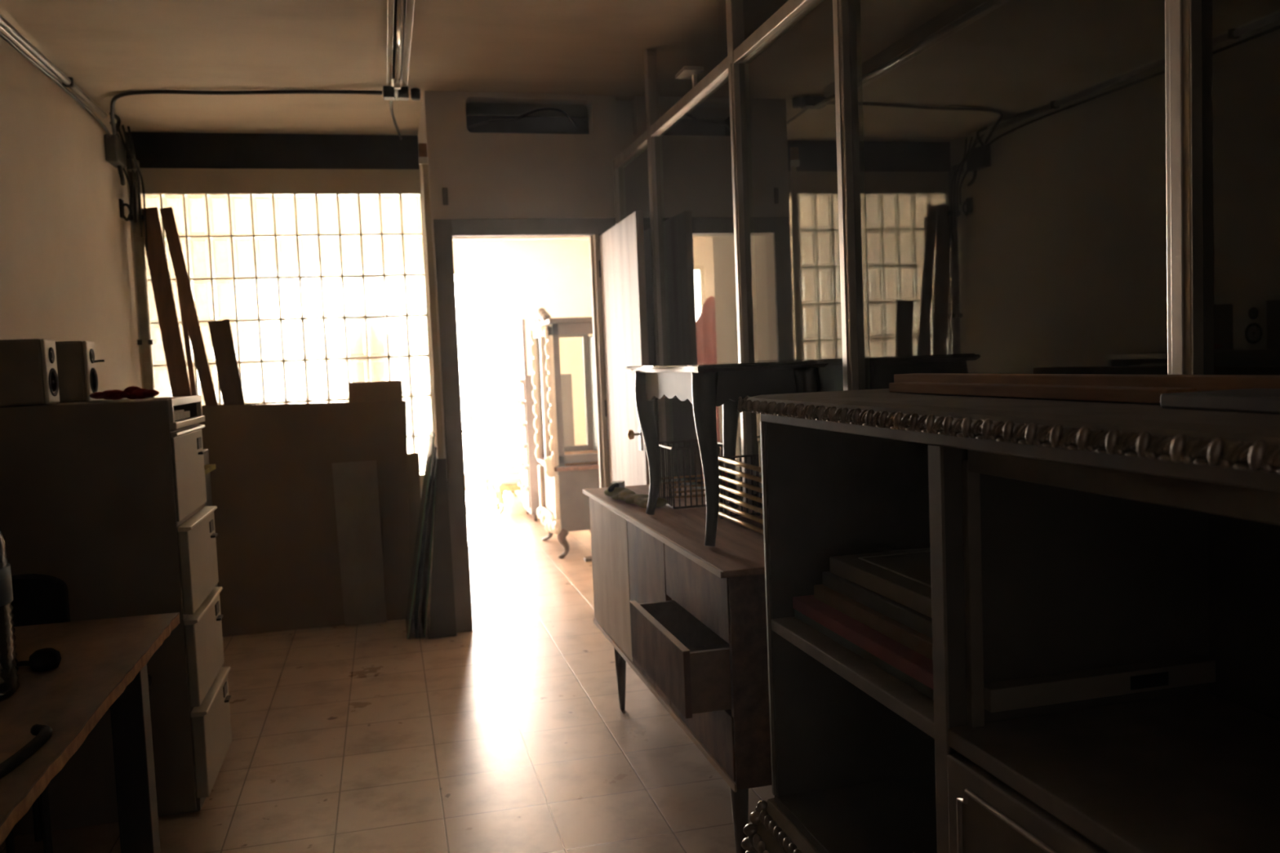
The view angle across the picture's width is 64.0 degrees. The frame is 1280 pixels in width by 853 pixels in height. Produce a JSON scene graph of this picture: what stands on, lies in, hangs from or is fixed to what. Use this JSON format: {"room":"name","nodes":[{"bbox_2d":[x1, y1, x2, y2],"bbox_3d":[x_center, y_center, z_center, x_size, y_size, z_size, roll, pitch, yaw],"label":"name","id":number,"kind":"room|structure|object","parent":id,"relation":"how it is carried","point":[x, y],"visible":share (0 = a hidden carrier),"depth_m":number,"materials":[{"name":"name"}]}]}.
{"room":"furniture workshop","nodes":[
{"label":"furniture workshop","id":0,"kind":"room"},
{"bbox_2d":[0,26,142,399],"bbox_3d":[-1.904,-0.047,1.766,0.120,2.820,8.750,-3,4,-14],"label":"wall","id":1,"kind":"structure","parent":0,"point":[67,267],"depth_m":4.57,"materials":[{"name":"paint"}]},
{"bbox_2d":[0,14,107,118],"bbox_3d":[-1.892,-1.425,1.734,0.042,0.041,7.430,-3,4,-14],"label":"conduit pipe","id":2,"kind":"object","parent":1,"relation":"attached to","point":[68,82],"visible":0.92,"depth_m":4.44,"materials":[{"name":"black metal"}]},
{"bbox_2d":[0,30,111,137],"bbox_3d":[-1.897,-1.325,1.789,0.028,0.134,7.527,-3,4,-14],"label":"cable","id":3,"kind":"object","parent":1,"relation":"attached to","point":[2,35],"visible":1,"depth_m":4.49,"materials":[{"name":"grey plastic"}]},
{"bbox_2d":[103,111,126,185],"bbox_3d":[-2.804,-1.486,5.487,0.080,0.341,0.257,-3,4,-14],"label":"switch box","id":4,"kind":"object","parent":1,"relation":"attached to","point":[115,151],"visible":0.86,"depth_m":5.42,"materials":[{"name":"grey plastic"}]},
{"bbox_2d":[109,121,147,251],"bbox_3d":[-2.784,-1.301,5.589,0.098,0.655,0.283,-3,4,-14],"label":"cable bundle","id":5,"kind":"object","parent":4,"relation":"hanging from","point":[132,164],"visible":0.92,"depth_m":5.68,"materials":[{"name":"black plastic"}]},
{"bbox_2d":[118,198,132,221],"bbox_3d":[-2.843,-1.196,5.664,0.058,0.118,0.060,-3,4,-14],"label":"wall hook","id":6,"kind":"object","parent":1,"relation":"attached to","point":[122,204],"visible":1,"depth_m":5.66,"materials":[{"name":"black metal"}]},
{"bbox_2d":[128,193,143,388],"bbox_3d":[-2.881,-0.475,5.963,0.048,1.732,0.100,-3,4,-14],"label":"trim","id":7,"kind":"structure","parent":1,"relation":"attached to","point":[128,193],"depth_m":5.89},
{"bbox_2d":[127,169,156,397],"bbox_3d":[-2.811,-0.168,5.883,0.080,2.600,0.119,-3,4,-14],"label":"vertical pipe","id":8,"kind":"object","parent":1,"relation":"attached to","point":[145,341],"visible":0.34,"depth_m":5.80,"materials":[{"name":"black metal"}]},
{"bbox_2d":[124,131,419,168],"bbox_3d":[-2.157,-1.629,6.091,1.640,0.208,0.080,-3,4,-14],"label":"beam","id":9,"kind":"structure","parent":1,"relation":"attached to","point":[152,149],"depth_m":6.04,"materials":[{"name":"black metal"}]},
{"bbox_2d":[126,168,421,193],"bbox_3d":[-2.147,-1.454,6.093,1.640,0.142,0.100,-3,4,-14],"label":"roller blind","id":10,"kind":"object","parent":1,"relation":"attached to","point":[156,180],"depth_m":6.04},
{"bbox_2d":[0,487,774,852],"bbox_3d":[-1.154,1.143,5.348,8.200,0.080,15.200,-3,4,-14],"label":"floor","id":11,"kind":"structure","parent":0,"point":[511,733],"depth_m":3.84,"materials":[{"name":"tile"}]},
{"bbox_2d":[0,612,179,852],"bbox_3d":[-1.292,0.989,1.416,0.755,0.750,2.865,-3,4,-14],"label":"workbench","id":12,"kind":"object","parent":11,"relation":"on","point":[102,666],"visible":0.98,"depth_m":2.45,"materials":[{"name":"brown wood"}]},
{"bbox_2d":[0,752,15,764],"bbox_3d":[-1.161,0.594,1.590,0.245,0.002,0.480,-3,4,-14],"label":"paper","id":13,"kind":"object","parent":12,"relation":"on","point":[3,757],"visible":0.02,"depth_m":1.79,"materials":[{"name":"beige paper"}]},
{"bbox_2d":[0,724,52,779],"bbox_3d":[-1.065,0.573,1.674,0.051,0.023,0.465,-3,4,-8],"label":"strap","id":14,"kind":"object","parent":13,"relation":"on","point":[43,733],"visible":1,"depth_m":1.77,"materials":[{"name":"plastic"}]},
{"bbox_2d":[0,527,19,702],"bbox_3d":[-1.392,0.324,2.106,0.169,0.490,0.169,-3,4,-14],"label":"water bottle","id":15,"kind":"object","parent":12,"relation":"on","point":[9,668],"visible":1,"depth_m":2.18,"materials":[{"name":"plastic"}]},
{"bbox_2d":[16,648,61,671],"bbox_3d":[-1.388,0.532,2.347,0.135,0.048,0.066,-1,4,25],"label":"computer mouse","id":16,"kind":"object","parent":12,"relation":"on","point":[45,659],"visible":0.81,"depth_m":2.31,"materials":[{"name":"plastic"}]},
{"bbox_2d":[0,395,231,835],"bbox_3d":[-1.825,0.583,3.457,0.724,1.337,0.540,-3,4,-14],"label":"filing cabinet","id":17,"kind":"object","parent":11,"relation":"on","point":[105,499],"visible":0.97,"depth_m":3.23,"materials":[{"name":"metal"}]},
{"bbox_2d":[0,338,59,406],"bbox_3d":[-1.914,-0.168,3.184,0.164,0.203,0.115,-3,4,-14],"label":"speaker","id":18,"kind":"object","parent":17,"relation":"on","point":[28,373],"visible":1,"depth_m":3.13},
{"bbox_2d":[55,340,104,402],"bbox_3d":[-1.926,-0.186,3.469,0.190,0.203,0.115,-3,4,-14],"label":"speaker","id":19,"kind":"object","parent":17,"relation":"on","point":[77,370],"visible":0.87,"depth_m":3.42},
{"bbox_2d":[89,386,159,399],"bbox_3d":[-1.687,-0.109,3.352,0.207,0.044,0.115,-3,4,-14],"label":"glove","id":20,"kind":"object","parent":17,"relation":"on","point":[132,392],"visible":1,"depth_m":3.32,"materials":[{"name":"fabric"}]},
{"bbox_2d":[142,206,191,396],"bbox_3d":[-2.575,-0.062,5.799,0.496,2.384,0.085,0,4,31],"label":"wooden plank","id":21,"kind":"object","parent":11,"relation":"on","point":[156,254],"visible":0.36,"depth_m":5.80,"materials":[{"name":"brown wood"}]},
{"bbox_2d":[175,279,196,395],"bbox_3d":[-2.531,-0.030,5.858,0.365,2.299,0.033,1,5,43],"label":"wooden plank","id":22,"kind":"object","parent":11,"relation":"on","point":[186,337],"visible":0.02,"depth_m":5.86,"materials":[{"name":"brown wood"}]},
{"bbox_2d":[160,206,218,405],"bbox_3d":[-2.418,-0.068,5.809,0.563,2.380,0.055,-1,4,22],"label":"wooden plank","id":23,"kind":"object","parent":11,"relation":"on","point":[168,219],"visible":0.49,"depth_m":5.81,"materials":[{"name":"brown wood"}]},
{"bbox_2d":[208,319,245,405],"bbox_3d":[-2.240,0.250,5.828,0.474,1.736,0.106,1,5,39],"label":"wooden plank","id":24,"kind":"object","parent":11,"relation":"on","point":[220,331],"visible":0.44,"depth_m":5.86,"materials":[{"name":"brown wood"}]},
{"bbox_2d":[200,400,409,636],"bbox_3d":[-1.948,0.484,5.733,1.318,1.241,0.360,-3,4,-14],"label":"cardboard sheet","id":25,"kind":"object","parent":11,"relation":"on","point":[272,486],"visible":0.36,"depth_m":5.74,"materials":[{"name":"brown cardboard"}]},
{"bbox_2d":[331,460,386,626],"bbox_3d":[-1.578,0.648,5.749,0.255,0.881,0.254,-3,4,-14],"label":"board","id":26,"kind":"object","parent":11,"relation":"on","point":[356,493],"visible":1,"depth_m":5.75,"materials":[{"name":"wood"}]},
{"bbox_2d":[348,380,402,402],"bbox_3d":[-1.538,0.405,5.983,0.362,1.331,0.333,-3,4,-14],"label":"cardboard sheet","id":27,"kind":"object","parent":11,"relation":"on","point":[375,391],"visible":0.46,"depth_m":6.08,"materials":[{"name":"brown cardboard"}]},
{"bbox_2d":[407,453,424,614],"bbox_3d":[-1.364,0.618,5.962,0.205,0.896,0.315,-3,4,-14],"label":"board","id":28,"kind":"object","parent":11,"relation":"on","point":[413,465],"visible":0.2,"depth_m":6.02,"materials":[{"name":"wood"}]},
{"bbox_2d":[405,429,435,639],"bbox_3d":[-1.186,0.561,5.507,0.200,1.058,0.415,-3,4,-14],"label":"sheet","id":29,"kind":"object","parent":11,"relation":"on","point":[432,435],"visible":1,"depth_m":5.41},
{"bbox_2d":[413,444,436,638],"bbox_3d":[-1.160,0.594,5.516,0.160,0.988,0.415,-3,4,-14],"label":"sheet","id":30,"kind":"object","parent":11,"relation":"on","point":[426,522],"visible":0.86,"depth_m":5.40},
{"bbox_2d":[421,455,437,637],"bbox_3d":[-1.138,0.623,5.523,0.124,0.928,0.415,-3,4,-14],"label":"sheet","id":31,"kind":"object","parent":11,"relation":"on","point":[428,560],"visible":0.71,"depth_m":5.38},
{"bbox_2d":[418,142,444,458],"bbox_3d":[-1.058,-0.175,5.301,0.046,2.545,0.031,-3,4,-14],"label":"batten","id":32,"kind":"object","parent":11,"relation":"on","point":[423,158],"visible":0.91,"depth_m":5.26,"materials":[{"name":"wood"}]},
{"bbox_2d":[428,458,456,639],"bbox_3d":[-1.049,0.633,5.310,0.142,0.928,0.038,-3,4,-14],"label":"board","id":33,"kind":"object","parent":11,"relation":"on","point":[442,612],"visible":1,"depth_m":5.31,"materials":[{"name":"wood"}]},
{"bbox_2d":[462,426,479,497],"bbox_3d":[-2.015,0.388,11.156,0.500,0.740,0.550,-3,4,-14],"label":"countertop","id":34,"kind":"structure","parent":11,"relation":"on","point":[473,431],"depth_m":10.98,"materials":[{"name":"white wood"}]},
{"bbox_2d":[464,412,474,427],"bbox_3d":[-1.851,-0.072,11.095,0.100,0.170,0.100,-3,4,-14],"label":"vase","id":35,"kind":"object","parent":34,"relation":"on","point":[468,420],"visible":1,"depth_m":11.06,"materials":[{"name":"ceramic"}]},
{"bbox_2d":[481,463,517,498],"bbox_3d":[-1.513,0.587,11.009,0.346,0.339,0.346,-3,4,-14],"label":"footstool","id":36,"kind":"object","parent":11,"relation":"on","point":[486,473],"visible":0.71,"depth_m":10.86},
{"bbox_2d":[482,463,515,472],"bbox_3d":[-1.519,0.448,11.000,0.320,0.060,0.320,-3,4,-14],"label":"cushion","id":37,"kind":"object","parent":36,"relation":"on","point":[490,468],"depth_m":10.87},
{"bbox_2d":[491,468,521,506],"bbox_3d":[-1.317,0.619,10.389,0.346,0.339,0.346,-3,4,-14],"label":"footstool","id":38,"kind":"object","parent":11,"relation":"on","point":[508,472],"visible":0.26,"depth_m":10.31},
{"bbox_2d":[492,468,519,478],"bbox_3d":[-1.322,0.480,10.380,0.320,0.060,0.320,-3,4,-14],"label":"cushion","id":39,"kind":"object","parent":38,"relation":"on","point":[508,472],"depth_m":10.27,"materials":[{"name":"white fabric"}]},
{"bbox_2d":[494,474,521,513],"bbox_3d":[-1.207,0.648,9.871,0.346,0.339,0.346,-3,4,-14],"label":"footstool","id":40,"kind":"object","parent":11,"relation":"on","point":[504,483],"visible":0.56,"depth_m":9.70,"materials":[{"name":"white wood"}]},
{"bbox_2d":[496,474,521,484],"bbox_3d":[-1.213,0.509,9.862,0.320,0.060,0.320,-3,4,-14],"label":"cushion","id":41,"kind":"object","parent":40,"relation":"on","point":[505,479],"depth_m":9.71,"materials":[{"name":"white fabric"}]},
{"bbox_2d":[512,373,574,521],"bbox_3d":[-0.877,0.177,9.365,0.469,1.300,0.550,-3,4,-14],"label":"dresser","id":42,"kind":"object","parent":11,"relation":"on","point":[528,465],"visible":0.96,"depth_m":9.10,"materials":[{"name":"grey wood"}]},
{"bbox_2d":[514,319,527,375],"bbox_3d":[-1.079,-0.712,9.266,0.030,0.498,0.510,-3,4,-14],"label":"wall mirror","id":43,"kind":"object","parent":42,"relation":"on","point":[520,329],"visible":1,"depth_m":9.21,"materials":[{"name":"white mirror"}]},
{"bbox_2d":[516,326,523,368],"bbox_3d":[-1.079,-0.711,9.266,0.006,0.380,0.390,-3,4,-14],"label":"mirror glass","id":44,"kind":"object","parent":43,"relation":"attached to","point":[519,338],"depth_m":9.32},
{"bbox_2d":[528,307,599,558],"bbox_3d":[-0.524,0.017,7.736,0.540,1.834,0.940,-3,4,-14],"label":"china cabinet","id":45,"kind":"object","parent":11,"relation":"on","point":[563,476],"visible":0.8,"depth_m":7.36,"materials":[{"name":"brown wood"}]},
{"bbox_2d":[550,449,598,465],"bbox_3d":[-0.474,0.235,7.750,0.370,0.039,0.700,-3,4,-14],"label":"shelf","id":46,"kind":"object","parent":45,"relation":"attached to","point":[566,451],"depth_m":7.84,"materials":[{"name":"brown wood"}]},
{"bbox_2d":[570,450,598,454],"bbox_3d":[-0.389,0.207,7.502,0.220,0.041,0.140,-3,4,-14],"label":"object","id":47,"kind":"object","parent":45,"relation":"on","point":[591,451],"visible":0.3,"depth_m":7.47,"materials":[{"name":"brown wood"}]},
{"bbox_2d":[583,555,591,561],"bbox_3d":[-0.188,0.926,7.272,0.420,0.022,0.080,-3,4,-14],"label":"plank","id":48,"kind":"object","parent":11,"relation":"on","point":[585,558],"visible":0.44,"depth_m":7.19,"materials":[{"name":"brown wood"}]},
{"bbox_2d":[582,483,771,852],"bbox_3d":[0.160,0.736,3.556,0.536,0.857,1.857,-3,4,-14],"label":"sideboard","id":49,"kind":"object","parent":11,"relation":"on","point":[688,616],"visible":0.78,"depth_m":2.90,"materials":[{"name":"brown wood"}]},
{"bbox_2d":[604,487,667,508],"bbox_3d":[-0.034,0.268,3.925,0.120,0.040,0.490,-4,4,-22],"label":"cloth","id":50,"kind":"object","parent":49,"relation":"on","point":[623,494],"visible":0.84,"depth_m":3.84,"materials":[{"name":"brown fabric"}]},
{"bbox_2d":[608,480,624,492],"bbox_3d":[-0.100,0.248,4.154,0.050,0.041,0.287,-2,4,5],"label":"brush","id":51,"kind":"object","parent":50,"relation":"on","point":[616,483],"visible":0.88,"depth_m":4.19,"materials":[{"name":"plastic"}]},
{"bbox_2d":[657,439,729,509],"bbox_3d":[0.189,0.173,3.835,0.222,0.223,0.285,-3,4,-14],"label":"wire basket","id":52,"kind":"object","parent":49,"relation":"on","point":[668,455],"visible":0.45,"depth_m":3.75,"materials":[{"name":"black metal"}]},
{"bbox_2d":[718,471,728,512],"bbox_3d":[0.280,0.221,3.571,0.056,0.158,0.055,-3,4,-14],"label":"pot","id":53,"kind":"object","parent":49,"relation":"on","point":[726,473],"visible":0.14,"depth_m":3.55,"materials":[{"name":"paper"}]},
{"bbox_2d":[623,360,828,546],"bbox_3d":[0.249,0.057,3.302,0.415,0.520,0.915,-3,4,-14],"label":"side table","id":54,"kind":"object","parent":49,"relation":"on","point":[707,386],"visible":0.83,"depth_m":2.93,"materials":[{"name":"black paint"}]},
{"bbox_2d":[718,454,763,534],"bbox_3d":[0.384,0.212,3.228,0.154,0.212,0.457,-3,4,-14],"label":"wire rack","id":55,"kind":"object","parent":49,"relation":"on","point":[756,497],"visible":0.6,"depth_m":3.29,"materials":[{"name":"black metal"}]},
{"bbox_2d":[737,373,1279,852],"bbox_3d":[0.724,0.622,1.188,0.526,1.346,2.184,-3,4,-14],"label":"bookcase","id":56,"kind":"object","parent":11,"relation":"on","point":[1105,575],"depth_m":1.49,"materials":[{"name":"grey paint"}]},
{"bbox_2d":[794,608,933,700],"bbox_3d":[0.520,0.396,1.868,0.260,0.020,0.605,-3,4,-14],"label":"folder","id":57,"kind":"object","parent":56,"relation":"on","point":[901,676],"visible":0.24,"depth_m":1.80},
{"bbox_2d":[792,595,933,689],"bbox_3d":[0.546,0.372,1.871,0.325,0.025,0.600,-3,4,-14],"label":"folder","id":58,"kind":"object","parent":57,"relation":"on","point":[913,664],"visible":0.24,"depth_m":1.80,"materials":[{"name":"red cardboard"}]},
{"bbox_2d":[813,584,933,660],"bbox_3d":[0.571,0.344,1.881,0.310,0.028,0.530,-3,4,-14],"label":"folder","id":59,"kind":"object","parent":58,"relation":"on","point":[921,643],"visible":0.24,"depth_m":1.83,"materials":[{"name":"red cardboard"}]},
{"bbox_2d":[822,571,932,638],"bbox_3d":[0.568,0.316,1.894,0.285,0.027,0.480,-3,4,-14],"label":"folder","id":60,"kind":"object","parent":59,"relation":"on","point":[922,624],"visible":0.24,"depth_m":1.85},
{"bbox_2d":[829,547,932,617],"bbox_3d":[0.571,0.283,1.896,0.275,0.036,0.445,-3,4,-14],"label":"flat box","id":61,"kind":"object","parent":60,"relation":"on","point":[903,577],"visible":0.36,"depth_m":1.92,"materials":[{"name":"cardboard"}]},
{"bbox_2d":[1160,388,1279,413],"bbox_3d":[0.775,-0.016,0.911,0.140,0.018,0.690,-3,4,-14],"label":"tray","id":62,"kind":"object","parent":56,"relation":"on","point":[1246,400],"visible":1,"depth_m":1.15,"materials":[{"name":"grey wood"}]},
{"bbox_2d":[0,0,788,240],"bbox_3d":[-1.152,-1.732,4.675,8.200,0.100,14.200,-3,4,-14],"label":"ceiling","id":63,"kind":"structure","parent":0,"point":[108,48],"depth_m":4.57,"materials":[{"name":"paint"}]},
{"bbox_2d":[110,89,382,133],"bbox_3d":[-2.051,-1.609,5.117,1.487,0.128,0.310,-2,4,8],"label":"cable","id":64,"kind":"object","parent":63,"relation":"attached to","point":[116,97],"visible":1,"depth_m":5.09,"materials":[{"name":"black plastic"}]},
{"bbox_2d":[389,100,402,139],"bbox_3d":[-1.326,-1.671,5.534,0.038,0.096,0.664,-3,4,-10],"label":"hanging cable","id":65,"kind":"object","parent":63,"relation":"hanging from","point":[390,101],"visible":0.78,"depth_m":5.60,"materials":[{"name":"grey plastic"}]},
{"bbox_2d":[386,0,414,100],"bbox_3d":[-1.004,-1.615,4.258,0.098,0.092,1.808,-3,4,-14],"label":"lamp","id":66,"kind":"object","parent":63,"relation":"attached to","point":[400,15],"visible":1,"depth_m":4.23,"materials":[{"name":"metal"}]},
{"bbox_2d":[382,85,420,100],"bbox_3d":[-1.204,-1.685,5.175,0.184,0.055,0.070,-3,4,-14],"label":"junction box","id":67,"kind":"object","parent":63,"relation":"attached to","point":[388,91],"visible":0.93,"depth_m":5.15,"materials":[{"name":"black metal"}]},
{"bbox_2d":[419,475,435,593],"bbox_3d":[-2.058,0.712,6.234,1.640,0.738,0.100,-3,4,-14],"label":"wall","id":68,"kind":"structure","parent":0,"point":[421,477],"depth_m":6.38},
{"bbox_2d":[141,193,433,475],"bbox_3d":[-2.083,-0.520,6.150,1.602,1.741,0.060,-3,4,-14],"label":"window","id":69,"kind":"structure","parent":68,"relation":"in","point":[299,280],"depth_m":6.13,"materials":[{"name":"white glass"}]},
{"bbox_2d":[417,97,438,458],"bbox_3d":[-1.153,-0.350,5.943,0.092,2.820,0.990,-3,4,-14],"label":"wall","id":70,"kind":"structure","parent":0,"point":[421,132],"depth_m":6.06,"materials":[{"name":"white paint"}]},
{"bbox_2d":[381,239,592,489],"bbox_3d":[-2.784,-0.648,11.526,8.200,2.820,0.150,-3,4,-14],"label":"wall","id":71,"kind":"structure","parent":0,"point":[553,276],"depth_m":11.81,"materials":[{"name":"white paint"}]},
{"bbox_2d":[382,269,510,479],"bbox_3d":[-2.817,-0.544,11.493,2.610,2.380,0.050,-3,4,-14],"label":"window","id":72,"kind":"structure","parent":71,"relation":"in","point":[497,272],"depth_m":11.76,"materials":[{"name":"white"}]},
{"bbox_2d":[422,90,683,473],"bbox_3d":[0.303,-0.397,5.732,2.820,2.820,0.120,-3,4,-14],"label":"wall","id":73,"kind":"structure","parent":0,"point":[485,175],"depth_m":5.39,"materials":[{"name":"white paint"}]},
{"bbox_2d":[442,187,448,204],"bbox_3d":[-1.008,-1.192,5.294,0.027,0.090,0.008,-3,4,-14],"label":"light switch","id":74,"kind":"object","parent":73,"relation":"attached to","point":[445,195],"depth_m":5.29,"materials":[{"name":"grey plastic"}]},
{"bbox_2d":[466,107,578,128],"bbox_3d":[-0.625,-1.659,5.541,0.642,0.082,0.272,-3,4,-14],"label":"cable","id":75,"kind":"object","parent":73,"relation":"attached to","point":[540,108],"visible":0.98,"depth_m":5.44,"materials":[{"name":"black plastic"}]},
{"bbox_2d":[433,217,615,632],"bbox_3d":[-0.551,-0.016,5.466,0.970,2.165,0.022,-3,4,-14],"label":"trim","id":76,"kind":"structure","parent":73,"relation":"attached to","point":[444,229],"depth_m":5.36,"materials":[{"name":"paint"}]},
{"bbox_2d":[466,115,588,133],"bbox_3d":[-0.544,-1.655,5.720,0.970,0.240,0.399,-3,4,-14],"label":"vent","id":77,"kind":"structure","parent":73,"relation":"attached to","point":[526,124],"depth_m":5.88,"materials":[{"name":"black metal"}]},
{"bbox_2d":[588,234,608,488],"bbox_3d":[-0.216,0.003,5.624,0.035,2.080,0.160,-3,4,-14],"label":"trim","id":78,"kind":"structure","parent":73,"relation":"attached to","point":[593,242],"depth_m":5.55,"materials":[{"name":"wood"}]},
{"bbox_2d":[613,0,1279,508],"bbox_3d":[0.768,-0.178,2.087,0.086,2.820,7.143,-3,4,-14],"label":"wall partition","id":79,"kind":"structure","parent":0,"point":[876,191],"depth_m":2.28,"materials":[{"name":"glass"}]},
{"bbox_2d":[598,210,649,486],"bbox_3d":[-0.093,0.030,5.114,0.098,2.058,0.901,-3,4,-13],"label":"door","id":80,"kind":"structure","parent":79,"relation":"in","point":[621,264],"depth_m":5.01,"materials":[{"name":"white wood"}]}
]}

